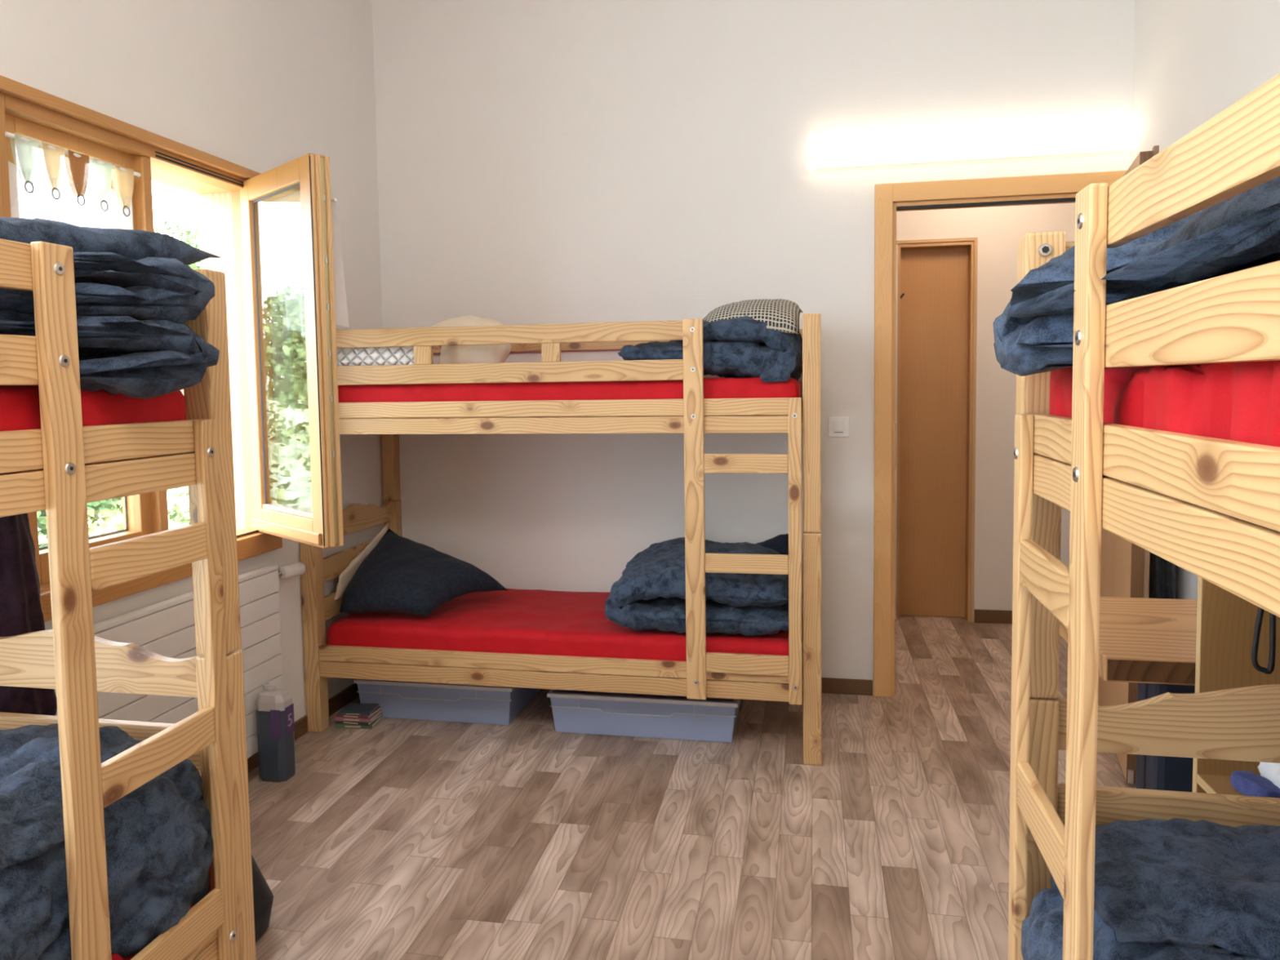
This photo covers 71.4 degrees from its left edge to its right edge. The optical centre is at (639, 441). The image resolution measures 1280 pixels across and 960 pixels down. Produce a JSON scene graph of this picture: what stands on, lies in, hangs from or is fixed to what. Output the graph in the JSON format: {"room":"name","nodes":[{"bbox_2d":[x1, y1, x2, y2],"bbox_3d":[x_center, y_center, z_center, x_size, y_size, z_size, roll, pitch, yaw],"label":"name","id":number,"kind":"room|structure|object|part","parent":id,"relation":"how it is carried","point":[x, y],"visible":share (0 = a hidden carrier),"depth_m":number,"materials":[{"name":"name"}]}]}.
{"room":"hostel dormitory room","nodes":[
{"label":"hostel dormitory room","id":0,"kind":"room"},
{"bbox_2d":[0,0,383,722],"bbox_3d":[-1.857,-0.312,1.562,0.200,3.450,5.798,0,4,11],"label":"wall","id":1,"kind":"structure","parent":0,"point":[261,86],"depth_m":3.38,"materials":[{"name":"paint"}]},
{"bbox_2d":[0,512,57,715],"bbox_3d":[-1.499,0.365,2.084,0.195,0.720,0.153,1,4,28],"label":"jacket","id":2,"kind":"object","parent":1,"relation":"hanging from","point":[20,608],"visible":0.49,"depth_m":2.05,"materials":[{"name":"fabric"}]},
{"bbox_2d":[0,75,343,622],"bbox_3d":[-1.407,-0.252,2.754,0.751,1.398,1.235,0,4,11],"label":"window","id":3,"kind":"structure","parent":1,"relation":"in","point":[233,198],"depth_m":2.92,"materials":[{"name":"brown wood"}]},
{"bbox_3d":[-1.615,-0.236,2.219,0.025,1.289,0.085,0,4,11],"label":"casing","id":4,"kind":"part","parent":3,"relation":"part of","materials":[{"name":"brown wood"}]},
{"bbox_3d":[-1.650,-0.233,2.292,0.079,1.322,0.045,0,4,11],"label":"frame","id":5,"kind":"part","parent":3,"relation":"part of","materials":[{"name":"brown wood"}]},
{"bbox_2d":[4,131,141,229],"bbox_3d":[-1.572,-0.494,2.512,0.035,0.622,0.460,0,4,11],"label":"curtain","id":6,"kind":"object","parent":3,"relation":"hanging from","point":[33,194],"visible":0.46,"depth_m":2.46,"materials":[{"name":"white fabric"}]},
{"bbox_3d":[-1.571,-0.798,2.491,0.012,0.012,0.460,0,4,11],"label":"rod","id":7,"kind":"part","parent":6,"relation":"part of","materials":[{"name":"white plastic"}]},
{"bbox_3d":[-1.633,-0.258,2.570,0.066,1.285,0.525,0,4,11],"label":"sash","id":8,"kind":"part","parent":3,"relation":"part of","materials":[{"name":"brown wood"}]},
{"bbox_3d":[-1.559,-0.905,2.766,0.079,0.045,1.007,0,4,11],"label":"frame","id":9,"kind":"part","parent":3,"relation":"part of","materials":[{"name":"brown wood"}]},
{"bbox_3d":[-1.515,-0.933,2.729,0.030,0.033,1.235,0,4,11],"label":"casing","id":10,"kind":"part","parent":3,"relation":"part of","materials":[{"name":"brown wood"}]},
{"bbox_3d":[-1.541,0.376,2.849,0.079,0.030,1.007,0,4,11],"label":"frame","id":11,"kind":"part","parent":3,"relation":"part of","materials":[{"name":"brown wood"}]},
{"bbox_3d":[-1.495,0.409,2.805,0.035,0.076,1.215,0,4,11],"label":"sill","id":12,"kind":"part","parent":3,"relation":"part of","materials":[{"name":"brown wood"}]},
{"bbox_3d":[-1.450,-0.303,3.322,0.079,1.322,0.045,0,4,11],"label":"frame","id":13,"kind":"part","parent":3,"relation":"part of","materials":[{"name":"beige wood"}]},
{"bbox_3d":[-1.243,0.312,3.113,0.548,0.038,0.012,3,5,45],"label":"drip rail","id":14,"kind":"part","parent":3,"relation":"part of","materials":[{"name":"brown wood"}]},
{"bbox_3d":[-1.224,-0.295,3.102,0.568,1.275,0.066,3,5,45],"label":"sash","id":15,"kind":"part","parent":3,"relation":"part of","materials":[{"name":"beige wood"}]},
{"bbox_2d":[266,198,349,337],"bbox_3d":[-1.164,-0.581,3.117,0.530,0.445,0.046,3,5,45],"label":"curtain","id":16,"kind":"object","parent":3,"relation":"hanging from","point":[286,228],"visible":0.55,"depth_m":3.19,"materials":[{"name":"white fabric"}]},
{"bbox_3d":[-1.180,-0.797,3.091,0.530,0.010,0.010,3,5,45],"label":"rod","id":17,"kind":"part","parent":16,"relation":"part of","materials":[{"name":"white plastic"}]},
{"bbox_2d":[54,562,306,758],"bbox_3d":[-1.478,0.864,2.799,0.090,0.731,1.408,0,4,12],"label":"radiator","id":18,"kind":"object","parent":1,"relation":"attached to","point":[166,628],"visible":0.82,"depth_m":2.85,"materials":[{"name":"white metal"}]},
{"bbox_3d":[-1.476,0.641,2.712,0.017,0.072,1.268,0,4,11],"label":"panel","id":19,"kind":"part","parent":18,"relation":"part of","materials":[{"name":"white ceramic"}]},
{"bbox_3d":[-1.475,0.719,2.717,0.017,0.076,1.268,0,4,11],"label":"panel","id":20,"kind":"part","parent":18,"relation":"part of","materials":[{"name":"white metal"}]},
{"bbox_3d":[-1.492,0.825,2.726,0.030,0.640,1.255,0,4,11],"label":"water panel","id":21,"kind":"part","parent":18,"relation":"part of","materials":[{"name":"white metal"}]},
{"bbox_2d":[93,564,278,633],"bbox_3d":[-1.486,0.511,2.705,0.032,0.014,1.268,0,4,11],"label":"grille","id":22,"kind":"object","parent":18,"relation":"attached to","point":[135,617],"depth_m":2.73,"materials":[{"name":"white metal"}]},
{"bbox_3d":[-1.478,0.562,2.707,0.017,0.079,1.268,0,4,11],"label":"panel","id":23,"kind":"part","parent":18,"relation":"part of","materials":[{"name":"white metal"}]},
{"bbox_3d":[-1.474,0.798,2.722,0.017,0.075,1.268,0,4,11],"label":"panel","id":24,"kind":"part","parent":18,"relation":"part of","materials":[{"name":"white metal"}]},
{"bbox_3d":[-1.473,0.877,2.727,0.017,0.076,1.268,0,4,11],"label":"panel","id":25,"kind":"part","parent":18,"relation":"part of","materials":[{"name":"white metal"}]},
{"bbox_3d":[-1.471,1.035,2.737,0.017,0.076,1.268,0,4,11],"label":"panel","id":26,"kind":"part","parent":18,"relation":"part of","materials":[{"name":"white metal"}]},
{"bbox_3d":[-1.470,1.112,2.742,0.017,0.070,1.268,0,4,11],"label":"panel","id":27,"kind":"part","parent":18,"relation":"part of","materials":[{"name":"white metal"}]},
{"bbox_3d":[-1.472,0.956,2.732,0.017,0.074,1.268,0,4,11],"label":"panel","id":28,"kind":"part","parent":18,"relation":"part of","materials":[{"name":"white metal"}]},
{"bbox_3d":[-1.367,0.500,3.351,0.024,0.024,0.060,0,4,11],"label":"valve stem","id":29,"kind":"part","parent":18,"relation":"part of","materials":[{"name":"silver metal"}]},
{"bbox_2d":[247,683,359,773],"bbox_3d":[-1.732,1.275,1.635,0.012,0.068,5.578,0,4,11],"label":"baseboard","id":30,"kind":"structure","parent":1,"relation":"attached to","point":[340,700],"depth_m":3.78,"materials":[{"name":"brown wood"}]},
{"bbox_2d":[248,615,1135,959],"bbox_3d":[0.685,1.302,1.997,4.620,0.100,7.200,0,4,11],"label":"floor","id":31,"kind":"structure","parent":0,"point":[524,838],"depth_m":2.76,"materials":[{"name":"laminate"}]},
{"bbox_2d":[0,238,256,959],"bbox_3d":[-1.422,0.536,0.936,0.862,1.625,2.045,0,4,11],"label":"bunk bed","id":32,"kind":"object","parent":31,"relation":"on","point":[68,658],"visible":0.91,"depth_m":1.58,"materials":[{"name":"brown wood"}]},
{"bbox_3d":[-1.079,-0.217,0.631,0.020,0.070,1.543,0,4,11],"label":"guard rail","id":33,"kind":"part","parent":32,"relation":"part of","materials":[{"name":"brown wood"}]},
{"bbox_3d":[-1.077,-0.075,0.640,0.020,0.075,1.543,0,4,11],"label":"guard rail","id":34,"kind":"part","parent":32,"relation":"part of","materials":[{"name":"brown wood"}]},
{"bbox_3d":[-0.902,0.387,1.426,0.021,1.389,0.061,0,4,11],"label":"ladder rail","id":35,"kind":"part","parent":32,"relation":"part of","materials":[{"name":"brown wood"}]},
{"bbox_2d":[0,385,186,474],"bbox_3d":[-1.442,0.016,0.904,0.786,0.158,1.889,0,4,11],"label":"mattress","id":36,"kind":"object","parent":32,"relation":"on","point":[20,406],"visible":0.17,"depth_m":1.52,"materials":[{"name":"red fabric"}]},
{"bbox_2d":[0,252,219,398],"bbox_3d":[-1.242,-0.180,1.305,0.752,0.246,1.052,0,4,11],"label":"duvet","id":37,"kind":"object","parent":36,"relation":"on","point":[135,340],"visible":0.61,"depth_m":1.52,"materials":[{"name":"fabric"}]},
{"bbox_2d":[0,217,222,265],"bbox_3d":[-1.208,-0.320,1.498,0.540,0.138,0.820,0,4,11],"label":"pillow","id":38,"kind":"object","parent":37,"relation":"on","point":[135,245],"visible":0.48,"depth_m":1.57,"materials":[{"name":"fabric"}]},
{"bbox_2d":[111,893,208,959],"bbox_3d":[-1.428,0.979,0.967,0.786,0.154,1.889,0,4,11],"label":"mattress","id":39,"kind":"object","parent":32,"relation":"on","point":[114,957],"visible":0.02,"depth_m":1.56,"materials":[{"name":"red fabric"}]},
{"bbox_2d":[0,723,213,959],"bbox_3d":[-1.319,0.759,1.270,0.794,0.435,1.234,0,4,11],"label":"duvet","id":40,"kind":"object","parent":39,"relation":"on","point":[159,841],"visible":0.7,"depth_m":1.57,"materials":[{"name":"fabric"}]},
{"bbox_3d":[-0.871,0.046,1.806,0.062,0.776,0.064,0,4,11],"label":"post","id":41,"kind":"part","parent":32,"relation":"part of","materials":[{"name":"brown wood"}]},
{"bbox_3d":[-0.837,0.508,1.763,0.021,1.103,0.042,0,4,11],"label":"ladder rail","id":42,"kind":"part","parent":32,"relation":"part of","materials":[{"name":"brown wood"}]},
{"bbox_3d":[-0.859,0.858,1.859,0.064,0.847,0.066,0,4,11],"label":"post","id":43,"kind":"part","parent":32,"relation":"part of","materials":[{"name":"brown wood"}]},
{"bbox_2d":[251,854,273,941],"bbox_3d":[-1.074,1.118,2.254,0.266,0.283,0.200,0,4,11],"label":"backpack","id":44,"kind":"object","parent":31,"relation":"on","point":[263,896],"visible":0.06,"depth_m":2.25,"materials":[{"name":"black fabric"}]},
{"bbox_2d":[255,681,295,782],"bbox_3d":[-1.301,1.030,3.179,0.112,0.346,0.086,0,4,11],"label":"bottle","id":45,"kind":"object","parent":31,"relation":"on","point":[274,706],"visible":1,"depth_m":3.15,"materials":[{"name":"grey plastic"}]},
{"bbox_2d":[335,715,382,728],"bbox_3d":[-1.163,1.160,3.687,0.154,0.016,0.112,0,4,5],"label":"book","id":46,"kind":"object","parent":31,"relation":"on","point":[372,725],"visible":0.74,"depth_m":3.63,"materials":[{"name":"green paper"}]},
{"bbox_2d":[335,713,382,725],"bbox_3d":[-1.163,1.146,3.686,0.149,0.012,0.112,0,4,14],"label":"book","id":47,"kind":"object","parent":46,"relation":"on","point":[362,723],"visible":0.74,"depth_m":3.63,"materials":[{"name":"beige paper"}]},
{"bbox_2d":[334,709,382,722],"bbox_3d":[-1.163,1.132,3.685,0.154,0.014,0.112,0,4,9],"label":"book","id":48,"kind":"object","parent":47,"relation":"on","point":[336,718],"visible":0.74,"depth_m":3.63,"materials":[{"name":"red paper"}]},
{"bbox_2d":[335,706,381,719],"bbox_3d":[-1.164,1.119,3.684,0.144,0.012,0.112,0,4,12],"label":"book","id":49,"kind":"object","parent":48,"relation":"on","point":[363,717],"visible":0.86,"depth_m":3.63,"materials":[{"name":"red paper"}]},
{"bbox_2d":[337,702,379,715],"bbox_3d":[-1.164,1.108,3.683,0.134,0.008,0.112,-1,4,4],"label":"book","id":50,"kind":"object","parent":49,"relation":"on","point":[349,708],"visible":1,"depth_m":3.67,"materials":[{"name":"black paper"}]},
{"bbox_2d":[353,679,540,724],"bbox_3d":[-0.809,1.065,3.939,0.698,0.163,0.538,0,4,11],"label":"storage box","id":51,"kind":"object","parent":31,"relation":"on","point":[460,703],"visible":0.45,"depth_m":3.69,"materials":[{"name":"blue"}]},
{"bbox_2d":[291,313,822,765],"bbox_3d":[-0.287,0.339,3.728,2.045,1.625,0.798,0,4,11],"label":"bunk bed","id":52,"kind":"object","parent":31,"relation":"on","point":[704,674],"visible":0.84,"depth_m":3.31,"materials":[{"name":"brown wood"}]},
{"bbox_3d":[-1.330,-0.060,3.551,0.064,0.776,0.062,0,4,11],"label":"post","id":53,"kind":"part","parent":52,"relation":"part of","materials":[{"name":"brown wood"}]},
{"bbox_3d":[-1.319,0.752,3.604,0.066,0.847,0.064,0,4,11],"label":"post","id":54,"kind":"part","parent":52,"relation":"part of","materials":[{"name":"brown wood"}]},
{"bbox_2d":[333,522,388,600],"bbox_3d":[-1.229,0.519,3.948,0.051,0.265,0.500,0,4,14],"label":"pillow","id":55,"kind":"object","parent":52,"relation":"on","point":[346,575],"visible":0.48,"depth_m":3.84,"materials":[{"name":"beige fabric"}]},
{"bbox_3d":[-1.195,-0.107,4.248,0.064,0.776,0.062,0,4,11],"label":"post","id":56,"kind":"part","parent":52,"relation":"part of","materials":[{"name":"brown wood"}]},
{"bbox_3d":[-1.184,0.705,4.300,0.066,0.847,0.064,0,4,11],"label":"post","id":57,"kind":"part","parent":52,"relation":"part of","materials":[{"name":"brown wood"}]},
{"bbox_3d":[-0.559,-0.401,3.359,1.520,0.070,0.020,0,4,11],"label":"guard rail","id":58,"kind":"part","parent":52,"relation":"part of","materials":[{"name":"brown wood"}]},
{"bbox_3d":[-0.557,-0.259,3.368,1.520,0.075,0.020,0,4,11],"label":"guard rail","id":59,"kind":"part","parent":52,"relation":"part of","materials":[{"name":"brown wood"}]},
{"bbox_2d":[326,588,789,666],"bbox_3d":[-0.279,0.781,3.768,1.889,0.153,0.722,0,4,11],"label":"mattress","id":60,"kind":"object","parent":52,"relation":"on","point":[515,621],"visible":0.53,"depth_m":3.52,"materials":[{"name":"red fabric"}]},
{"bbox_2d":[339,528,507,615],"bbox_3d":[-0.904,0.554,3.799,0.642,0.285,0.454,0,4,11],"label":"pillow","id":61,"kind":"object","parent":60,"relation":"on","point":[402,575],"visible":1,"depth_m":3.71,"materials":[{"name":"blue fabric"}]},
{"bbox_2d":[604,537,788,636],"bbox_3d":[0.270,0.575,3.629,0.755,0.315,0.695,0,4,11],"label":"duvet","id":62,"kind":"object","parent":60,"relation":"on","point":[650,593],"visible":0.82,"depth_m":3.33,"materials":[{"name":"fabric"}]},
{"bbox_2d":[756,533,788,555],"bbox_3d":[0.515,0.464,3.793,0.308,0.145,0.094,-1,4,-3],"label":"pillow","id":63,"kind":"object","parent":62,"relation":"on","point":[780,543],"visible":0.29,"depth_m":3.78,"materials":[{"name":"blue fabric"}]},
{"bbox_2d":[337,377,801,418],"bbox_3d":[-0.293,-0.182,3.706,1.889,0.158,0.722,0,4,11],"label":"mattress","id":64,"kind":"object","parent":52,"relation":"on","point":[722,387],"visible":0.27,"depth_m":3.34,"materials":[{"name":"red fabric"}]},
{"bbox_2d":[336,346,435,365],"bbox_3d":[-1.049,-0.340,3.526,0.460,0.119,0.110,0,4,11],"label":"pillow","id":65,"kind":"object","parent":64,"relation":"on","point":[374,355],"visible":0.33,"depth_m":3.48,"materials":[{"name":"fabric"}]},
{"bbox_2d":[431,315,511,364],"bbox_3d":[-0.747,-0.402,3.650,0.467,0.233,0.340,0,4,11],"label":"pillow","id":66,"kind":"object","parent":64,"relation":"on","point":[477,353],"visible":0.47,"depth_m":3.49,"materials":[{"name":"beige fabric"}]},
{"bbox_2d":[617,315,802,380],"bbox_3d":[0.305,-0.346,3.505,0.700,0.277,0.599,0,4,11],"label":"duvet","id":67,"kind":"object","parent":64,"relation":"on","point":[737,347],"visible":0.56,"depth_m":3.23,"materials":[{"name":"fabric"}]},
{"bbox_2d":[702,298,803,333],"bbox_3d":[0.414,-0.469,3.389,0.405,0.152,0.380,0,4,11],"label":"cushion","id":68,"kind":"object","parent":67,"relation":"on","point":[782,315],"visible":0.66,"depth_m":3.26,"materials":[{"name":"beige fabric"}]},
{"bbox_2d":[760,350,795,382],"bbox_3d":[0.491,-0.267,3.163,0.129,0.116,0.026,-1,4,-8],"label":"duvet corner","id":69,"kind":"object","parent":64,"relation":"on","point":[778,366],"visible":1,"depth_m":3.16,"materials":[{"name":"fabric"}]},
{"bbox_3d":[-0.225,-0.451,4.057,1.910,0.070,0.020,0,4,11],"label":"guard rail","id":70,"kind":"part","parent":52,"relation":"part of","materials":[{"name":"brown wood"}]},
{"bbox_3d":[0.199,0.255,3.235,0.072,1.389,0.021,0,4,11],"label":"ladder rail","id":71,"kind":"part","parent":52,"relation":"part of","materials":[{"name":"brown wood"}]},
{"bbox_3d":[0.553,0.397,3.176,0.046,1.103,0.021,0,4,11],"label":"ladder rail","id":72,"kind":"part","parent":52,"relation":"part of","materials":[{"name":"brown wood"}]},
{"bbox_3d":[0.613,-0.063,3.175,0.064,0.776,0.062,0,4,11],"label":"post","id":73,"kind":"part","parent":52,"relation":"part of","materials":[{"name":"brown wood"}]},
{"bbox_3d":[0.624,0.748,3.228,0.066,0.847,0.064,0,4,11],"label":"post","id":74,"kind":"part","parent":52,"relation":"part of","materials":[{"name":"brown wood"}]},
{"bbox_2d":[546,688,741,742],"bbox_3d":[0.053,1.066,3.733,0.758,0.163,0.535,0,4,11],"label":"storage box","id":75,"kind":"object","parent":31,"relation":"on","point":[597,713],"visible":0.53,"depth_m":3.49,"materials":[{"name":"blue"}]},
{"bbox_2d":[1008,73,1279,959],"bbox_3d":[0.860,0.532,0.489,0.862,1.625,2.045,0,4,11],"label":"bunk bed","id":76,"kind":"object","parent":31,"relation":"on","point":[1209,508],"visible":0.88,"depth_m":1.08,"materials":[{"name":"brown wood"}]},
{"bbox_3d":[0.623,0.507,1.461,0.021,1.103,0.042,0,4,11],"label":"ladder rail","id":77,"kind":"part","parent":76,"relation":"part of","materials":[{"name":"brown wood"}]},
{"bbox_3d":[0.672,0.044,1.503,0.062,0.776,0.064,0,4,11],"label":"post","id":78,"kind":"part","parent":76,"relation":"part of","materials":[{"name":"brown wood"}]},
{"bbox_3d":[0.684,0.856,1.556,0.064,0.847,0.066,0,4,11],"label":"post","id":79,"kind":"part","parent":76,"relation":"part of","materials":[{"name":"brown wood"}]},
{"bbox_2d":[1041,245,1049,253],"bbox_3d":[0.658,-0.311,1.444,0.012,0.012,0.001,0,4,11],"label":"bolt","id":80,"kind":"object","parent":76,"relation":"attached to","point":[1045,249],"depth_m":1.44,"materials":[{"name":"silver metal"}]},
{"bbox_3d":[0.558,0.386,1.125,0.021,1.389,0.061,0,4,11],"label":"ladder rail","id":81,"kind":"part","parent":76,"relation":"part of","materials":[{"name":"brown wood"}]},
{"bbox_2d":[1048,360,1279,447],"bbox_3d":[0.867,-0.008,0.452,0.792,0.198,1.889,0,4,11],"label":"mattress","id":82,"kind":"object","parent":76,"relation":"on","point":[1239,402],"visible":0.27,"depth_m":0.90,"materials":[{"name":"red fabric"}]},
{"bbox_2d":[992,176,1279,376],"bbox_3d":[0.785,-0.206,0.881,0.654,0.270,1.024,0,4,11],"label":"duvet","id":83,"kind":"object","parent":82,"relation":"on","point":[1033,334],"visible":0.48,"depth_m":1.10,"materials":[{"name":"fabric"}]},
{"bbox_3d":[0.426,-0.077,0.338,0.020,0.075,1.530,0,4,11],"label":"guard rail","id":84,"kind":"part","parent":76,"relation":"part of","materials":[{"name":"brown wood"}]},
{"bbox_3d":[0.424,-0.219,0.329,0.020,0.070,1.530,0,4,11],"label":"guard rail","id":85,"kind":"part","parent":76,"relation":"part of","materials":[{"name":"brown wood"}]},
{"bbox_3d":[0.878,0.975,0.516,0.786,0.154,1.889,0,4,11],"label":"mattress","id":86,"kind":"object","parent":76,"relation":"on","visible":0},
{"bbox_2d":[1021,884,1266,959],"bbox_3d":[0.728,0.792,0.963,0.469,0.287,0.972,0,4,11],"label":"duvet","id":87,"kind":"object","parent":86,"relation":"on","point":[1042,931],"visible":0.38,"depth_m":1.28,"materials":[{"name":"fabric"}]},
{"bbox_2d":[1049,817,1279,959],"bbox_3d":[0.968,0.713,1.032,0.759,0.230,0.883,0,4,11],"label":"duvet","id":88,"kind":"object","parent":86,"relation":"on","point":[1211,886],"visible":0.76,"depth_m":1.23,"materials":[{"name":"fabric"}]},
{"bbox_2d":[1135,683,1195,791],"bbox_3d":[1.541,0.890,2.344,0.394,0.652,0.160,0,4,11],"label":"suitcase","id":89,"kind":"object","parent":31,"relation":"on","point":[1153,772],"visible":0.05,"depth_m":2.30,"materials":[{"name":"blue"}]},
{"bbox_2d":[1192,576,1279,795],"bbox_3d":[1.409,0.667,1.735,0.430,1.180,0.445,0,4,11],"label":"base cabinet","id":90,"kind":"object","parent":31,"relation":"on","point":[1226,621],"visible":0.22,"depth_m":1.95,"materials":[{"name":"brown wood"}]},
{"bbox_2d":[1198,773,1244,795],"bbox_3d":[1.406,0.762,1.742,0.416,0.020,0.404,0,4,11],"label":"shelf","id":91,"kind":"object","parent":90,"relation":"attached to","point":[1219,784],"depth_m":1.93,"materials":[{"name":"brown wood"}]},
{"bbox_2d":[1229,770,1279,798],"bbox_3d":[1.289,0.724,1.861,0.053,0.042,0.105,-1,4,-6],"label":"socks","id":92,"kind":"object","parent":90,"relation":"on","point":[1247,783],"visible":0.8,"depth_m":1.85,"materials":[{"name":"blue fabric"}]},
{"bbox_2d":[1251,606,1275,674],"bbox_3d":[1.271,0.287,1.810,0.039,0.378,0.022,0,4,11],"label":"strap","id":93,"kind":"object","parent":90,"relation":"hanging from","point":[1271,664],"visible":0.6,"depth_m":1.81,"materials":[{"name":"black fabric"}]},
{"bbox_2d":[1257,761,1279,788],"bbox_3d":[1.441,0.705,1.810,0.278,0.084,0.207,0,4,11],"label":"towel","id":94,"kind":"object","parent":90,"relation":"on","point":[1269,771],"visible":0.53,"depth_m":1.86,"materials":[{"name":"white fabric"}]},
{"bbox_2d":[371,0,1134,694],"bbox_3d":[0.998,-0.504,3.895,4.920,3.450,0.120,0,4,11],"label":"wall","id":95,"kind":"structure","parent":0,"point":[540,162],"depth_m":3.98,"materials":[{"name":"paint"}]},
{"bbox_2d":[828,417,848,436],"bbox_3d":[0.867,-0.063,3.882,0.088,0.088,0.012,0,4,11],"label":"light switch","id":96,"kind":"object","parent":95,"relation":"attached to","point":[837,426],"visible":1,"depth_m":3.88,"materials":[{"name":"white plastic"}]},
{"bbox_2d":[821,677,872,695],"bbox_3d":[0.917,1.088,3.950,0.223,0.068,0.012,0,4,11],"label":"baseboard","id":97,"kind":"structure","parent":95,"relation":"attached to","point":[828,685],"depth_m":3.94,"materials":[{"name":"brown wood"}]},
{"bbox_2d":[808,111,1137,171],"bbox_3d":[1.343,-1.232,3.673,1.271,0.136,0.088,0,4,11],"label":"wall lamp","id":98,"kind":"object","parent":95,"relation":"attached to","point":[1118,131],"visible":1,"depth_m":3.63,"materials":[{"name":"white plastic"}]},
{"bbox_2d":[873,145,1159,784],"bbox_3d":[1.445,0.036,3.439,1.004,2.217,0.916,0,4,11],"label":"door frame","id":99,"kind":"structure","parent":95,"relation":"in","point":[1124,564],"depth_m":3.77,"materials":[{"name":"brown wood"}]},
{"bbox_3d":[1.050,0.016,3.847,0.073,2.217,0.022,0,4,11],"label":"casing","id":100,"kind":"part","parent":99,"relation":"part of","materials":[{"name":"brown wood"}]},
{"bbox_3d":[1.527,-1.053,3.683,0.931,0.077,0.022,0,4,11],"label":"casing","id":101,"kind":"part","parent":99,"relation":"part of","materials":[{"name":"brown wood"}]},
{"bbox_2d":[894,202,1075,619],"bbox_3d":[1.701,-0.317,5.100,3.800,2.700,0.120,0,4,11],"label":"wall","id":102,"kind":"structure","parent":0,"point":[998,230],"depth_m":4.99,"materials":[{"name":"paint"}]},
{"bbox_2d":[896,237,977,622],"bbox_3d":[1.684,-0.053,5.117,0.444,2.172,0.128,0,4,11],"label":"door","id":103,"kind":"structure","parent":102,"relation":"in","point":[937,300],"depth_m":5.13,"materials":[{"name":"brown wood"}]},
{"bbox_2d":[973,608,1012,623],"bbox_3d":[2.740,0.996,4.920,1.695,0.075,0.013,0,4,11],"label":"baseboard","id":104,"kind":"structure","parent":102,"relation":"attached to","point":[993,616],"depth_m":5.06,"materials":[{"name":"brown wood"}]},
{"bbox_2d":[1131,0,1279,599],"bbox_3d":[1.526,-0.318,0.897,0.120,3.450,5.578,0,4,11],"label":"wall","id":105,"kind":"structure","parent":0,"point":[1193,60],"depth_m":3.02,"materials":[{"name":"paint"}]},
{"bbox_2d":[1059,596,1197,685],"bbox_3d":[1.421,0.621,2.280,0.611,0.300,0.606,0,4,11],"label":"table","id":106,"kind":"object","parent":105,"relation":"attached to","point":[1141,640],"visible":0.33,"depth_m":2.16,"materials":[{"name":"brown wood"}]},
{"bbox_2d":[1148,551,1176,599],"bbox_3d":[1.821,0.223,3.166,0.153,1.030,0.353,0,4,11],"label":"coat","id":107,"kind":"object","parent":105,"relation":"hanging from","point":[1162,578],"visible":0.06,"depth_m":3.05,"materials":[{"name":"black fabric"}]},
{"label":"outside","id":108,"kind":"structure","parent":0,"visible":0},
{"bbox_2d":[37,486,189,544],"bbox_3d":[-19.597,1.005,17.133,36.000,6.059,54.000,0,4,11],"label":"hillside","id":109,"kind":"structure","parent":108,"point":[110,527],"depth_m":20.46,"materials":[{"name":"green plant"}]},
{"bbox_2d":[36,498,119,536],"bbox_3d":[-9.296,0.950,13.775,2.181,3.567,2.654,0,4,11],"label":"tree","id":110,"kind":"object","parent":109,"relation":"on","point":[102,507],"visible":0.02,"depth_m":14.08,"materials":[{"name":"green plant"}]},
{"bbox_2d":[37,485,190,547],"bbox_3d":[-16.153,0.706,17.342,24.684,4.823,27.630,0,4,11],"label":"shrubs","id":111,"kind":"object","parent":109,"relation":"on","point":[175,514],"visible":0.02,"depth_m":19.94,"materials":[{"name":"green plant"}]},
{"bbox_2d":[105,487,178,515],"bbox_3d":[-9.894,0.699,17.341,2.619,3.224,2.246,0,4,11],"label":"tree","id":112,"kind":"object","parent":109,"relation":"on","point":[118,501],"visible":0.02,"depth_m":16.65,"materials":[{"name":"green plant"}]},
{"bbox_2d":[154,218,200,395],"bbox_3d":[-11.785,-2.357,22.703,3.205,6.683,2.875,0,4,11],"label":"tree","id":113,"kind":"object","parent":109,"relation":"on","point":[191,236],"visible":0.02,"depth_m":22.43,"materials":[{"name":"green plant"}]},
{"bbox_3d":[-11.801,-3.492,22.630,3.205,4.408,2.875,0,4,11],"label":"crown","id":114,"kind":"part","parent":113,"relation":"part of","materials":[{"name":"green plant"}]}
]}

